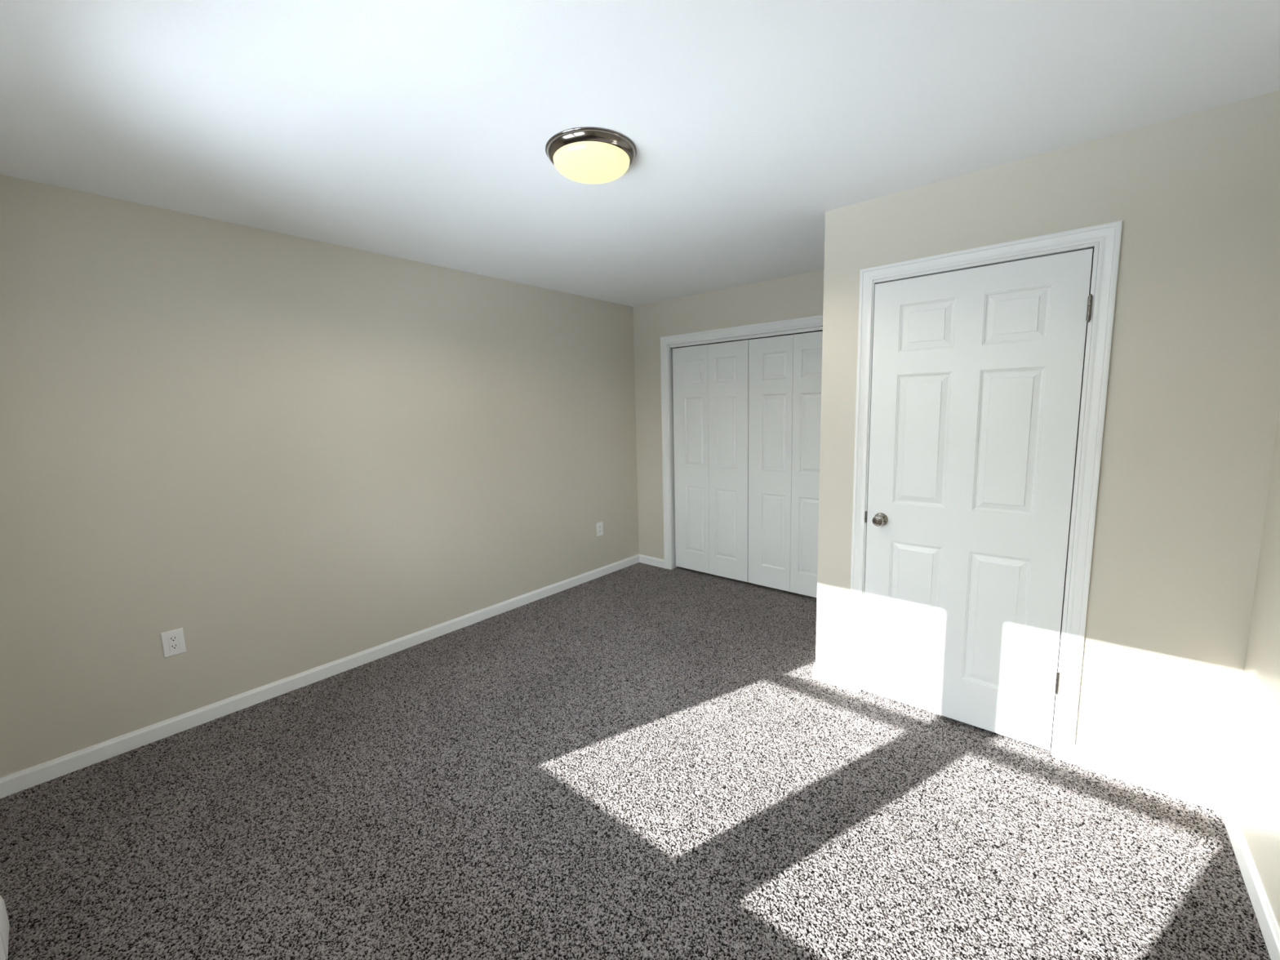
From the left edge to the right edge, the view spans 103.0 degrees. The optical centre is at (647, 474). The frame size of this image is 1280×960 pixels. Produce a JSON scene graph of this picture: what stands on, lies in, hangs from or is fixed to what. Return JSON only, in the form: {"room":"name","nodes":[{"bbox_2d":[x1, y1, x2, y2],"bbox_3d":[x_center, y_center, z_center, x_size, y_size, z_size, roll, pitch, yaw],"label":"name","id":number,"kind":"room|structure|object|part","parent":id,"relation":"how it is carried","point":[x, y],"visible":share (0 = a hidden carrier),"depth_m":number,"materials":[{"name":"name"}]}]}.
{"room":"empty bedroom","nodes":[
{"label":"empty bedroom","id":0,"kind":"room"},
{"bbox_2d":[0,174,639,777],"bbox_3d":[-1.422,-0.079,3.402,0.150,2.522,3.925,5,9,40],"label":"wall","id":1,"kind":"structure","parent":0,"point":[291,455],"depth_m":2.58,"materials":[{"name":"beige paint"}]},
{"bbox_2d":[160,627,186,657],"bbox_3d":[-2.232,0.795,2.399,0.008,0.122,0.078,5,9,40],"label":"wall outlet","id":2,"kind":"object","parent":1,"relation":"attached to","point":[173,642],"visible":1,"depth_m":2.40,"materials":[{"name":"white plastic"}]},
{"bbox_2d":[168,635,179,650],"bbox_3d":[-2.232,0.795,2.399,0.007,0.066,0.033,5,9,40],"label":"receptacle","id":3,"kind":"object","parent":2,"relation":"attached to","point":[173,640],"depth_m":2.40,"materials":[{"name":"white plastic"}]},
{"bbox_2d":[0,554,639,799],"bbox_3d":[-1.335,1.038,3.492,0.012,0.080,3.925,5,9,40],"label":"baseboard","id":4,"kind":"structure","parent":1,"relation":"attached to","point":[15,782],"depth_m":2.65,"materials":[{"name":"white paint"}]},
{"bbox_2d":[595,521,603,536],"bbox_3d":[-0.421,0.488,4.533,0.008,0.122,0.078,5,9,40],"label":"wall outlet","id":5,"kind":"object","parent":1,"relation":"attached to","point":[599,526],"visible":1,"depth_m":4.53,"materials":[{"name":"white plastic"}]},
{"bbox_2d":[0,0,1279,306],"bbox_3d":[0.230,-1.300,2.251,3.995,0.120,4.875,5,9,40],"label":"ceiling","id":6,"kind":"structure","parent":0,"point":[420,131],"depth_m":1.58,"materials":[{"name":"white paint"}]},
{"bbox_2d":[545,126,636,183],"bbox_3d":[-0.203,-1.138,1.867,0.332,0.085,0.332,5,9,40],"label":"ceiling light","id":7,"kind":"object","parent":6,"relation":"attached to","point":[584,154],"visible":1,"depth_m":1.78,"materials":[{"name":"glass"}]},
{"bbox_3d":[-0.203,-1.131,1.868,0.278,0.070,0.278,5,9,40],"label":"lamp shade","id":8,"kind":"part","parent":7,"relation":"part of","materials":[{"name":"beige glass"}]},
{"bbox_2d":[632,269,823,559],"bbox_3d":[0.715,-0.231,4.233,2.338,2.522,0.115,5,9,40],"label":"wall","id":9,"kind":"structure","parent":0,"point":[798,295],"depth_m":4.50,"materials":[{"name":"beige paint"}]},
{"bbox_2d":[639,554,664,568],"bbox_3d":[0.041,0.832,4.875,0.322,0.080,0.012,5,9,40],"label":"baseboard","id":10,"kind":"structure","parent":9,"relation":"attached to","point":[645,559],"depth_m":4.87,"materials":[{"name":"white paint"}]},
{"bbox_2d":[672,339,748,582],"bbox_3d":[0.542,-0.103,4.383,0.748,1.978,0.032,5,9,40],"label":"door","id":11,"kind":"structure","parent":9,"relation":"in","point":[710,382],"depth_m":4.35,"materials":[{"name":"white wood"}]},
{"bbox_2d":[660,314,822,569],"bbox_3d":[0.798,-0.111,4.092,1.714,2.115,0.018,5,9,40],"label":"trim","id":12,"kind":"structure","parent":9,"relation":"attached to","point":[817,320],"depth_m":4.49,"materials":[{"name":"white paint"}]},
{"bbox_2d":[670,326,822,347],"bbox_3d":[0.811,-1.079,4.009,1.556,0.024,0.036,5,9,40],"label":"trim","id":13,"kind":"structure","parent":9,"relation":"attached to","point":[820,328],"depth_m":3.99,"materials":[{"name":"white paint"}]},
{"bbox_2d":[747,331,822,597],"bbox_3d":[1.118,-0.054,3.901,0.746,1.978,0.032,5,9,40],"label":"door","id":14,"kind":"structure","parent":9,"relation":"in","point":[785,371],"depth_m":3.92,"materials":[{"name":"white wood"}]},
{"bbox_2d":[675,329,822,348],"bbox_3d":[0.971,-0.275,4.536,2.336,2.522,0.685,5,9,40],"label":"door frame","id":15,"kind":"structure","parent":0,"point":[820,330],"depth_m":4.71,"materials":[{"name":"white paint"}]},
{"bbox_2d":[812,663,847,688],"bbox_3d":[1.319,1.027,3.130,0.191,0.080,1.058,5,9,40],"label":"baseboard","id":16,"kind":"structure","parent":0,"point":[836,677],"depth_m":2.73,"materials":[{"name":"white paint"}]},
{"bbox_2d":[678,566,1052,747],"bbox_3d":[0.285,1.228,2.573,3.995,0.106,4.875,5,9,40],"label":"floor","id":17,"kind":"structure","parent":0,"point":[678,566],"depth_m":4.33,"materials":[{"name":"grey carpet"}]},
{"bbox_2d":[0,562,1271,959],"bbox_3d":[0.101,1.193,2.349,3.693,0.010,4.004,5,9,40],"label":"carpet","id":18,"kind":"object","parent":17,"relation":"on","point":[639,761],"visible":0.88,"depth_m":1.83,"materials":[{"name":"grey carpet"}]},
{"bbox_2d":[815,89,1279,791],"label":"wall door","id":19,"kind":"structure","parent":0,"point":[1193,397],"depth_m":1.84,"materials":[{"name":"beige paint"}]},
{"bbox_2d":[847,220,1122,764],"bbox_3d":[1.403,0.107,2.278,0.910,2.117,0.182,5,9,40],"label":"door","id":20,"kind":"structure","parent":19,"relation":"attached to","point":[970,362],"depth_m":2.20,"materials":[{"name":"white wood"}]},
{"bbox_3d":[1.095,0.210,2.536,0.006,0.056,0.043,5,9,40],"label":"strike plate","id":21,"kind":"part","parent":20,"relation":"part of","materials":[{"name":"silver metal"}]},
{"bbox_3d":[1.113,0.225,2.449,0.052,0.052,0.033,5,9,40],"label":"knob","id":22,"kind":"part","parent":20,"relation":"part of","materials":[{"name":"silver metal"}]},
{"bbox_2d":[1072,744,1226,812],"bbox_3d":[1.913,1.163,1.956,0.422,0.080,0.012,5,9,40],"label":"baseboard","id":23,"kind":"structure","parent":19,"relation":"attached to","point":[1200,794],"depth_m":1.94,"materials":[{"name":"white paint"}]},
{"bbox_2d":[1227,404,1279,928],"bbox_3d":[1.250,0.218,0.621,0.150,2.522,3.080,5,9,40],"label":"wall","id":24,"kind":"structure","parent":0,"point":[1254,783],"depth_m":1.59,"materials":[{"name":"beige paint"}]},
{"bbox_2d":[1220,791,1279,959],"bbox_3d":[1.147,1.335,0.739,0.012,0.080,2.880,5,9,40],"label":"baseboard","id":25,"kind":"structure","parent":24,"relation":"attached to","point":[1268,923],"depth_m":1.51,"materials":[{"name":"white paint"}]},
{"bbox_3d":[-1.261,0.272,0.628,3.995,2.522,0.150,5,9,40],"label":"wall","id":26,"kind":"structure","parent":0,"visible":0},
{"bbox_2d":[0,895,9,959],"bbox_3d":[-1.184,1.313,0.862,1.872,0.170,0.072,5,9,40],"label":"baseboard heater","id":27,"kind":"object","parent":26,"relation":"attached to","point":[4,922],"visible":1,"depth_m":1.42,"materials":[{"name":"white metal"}]}
]}

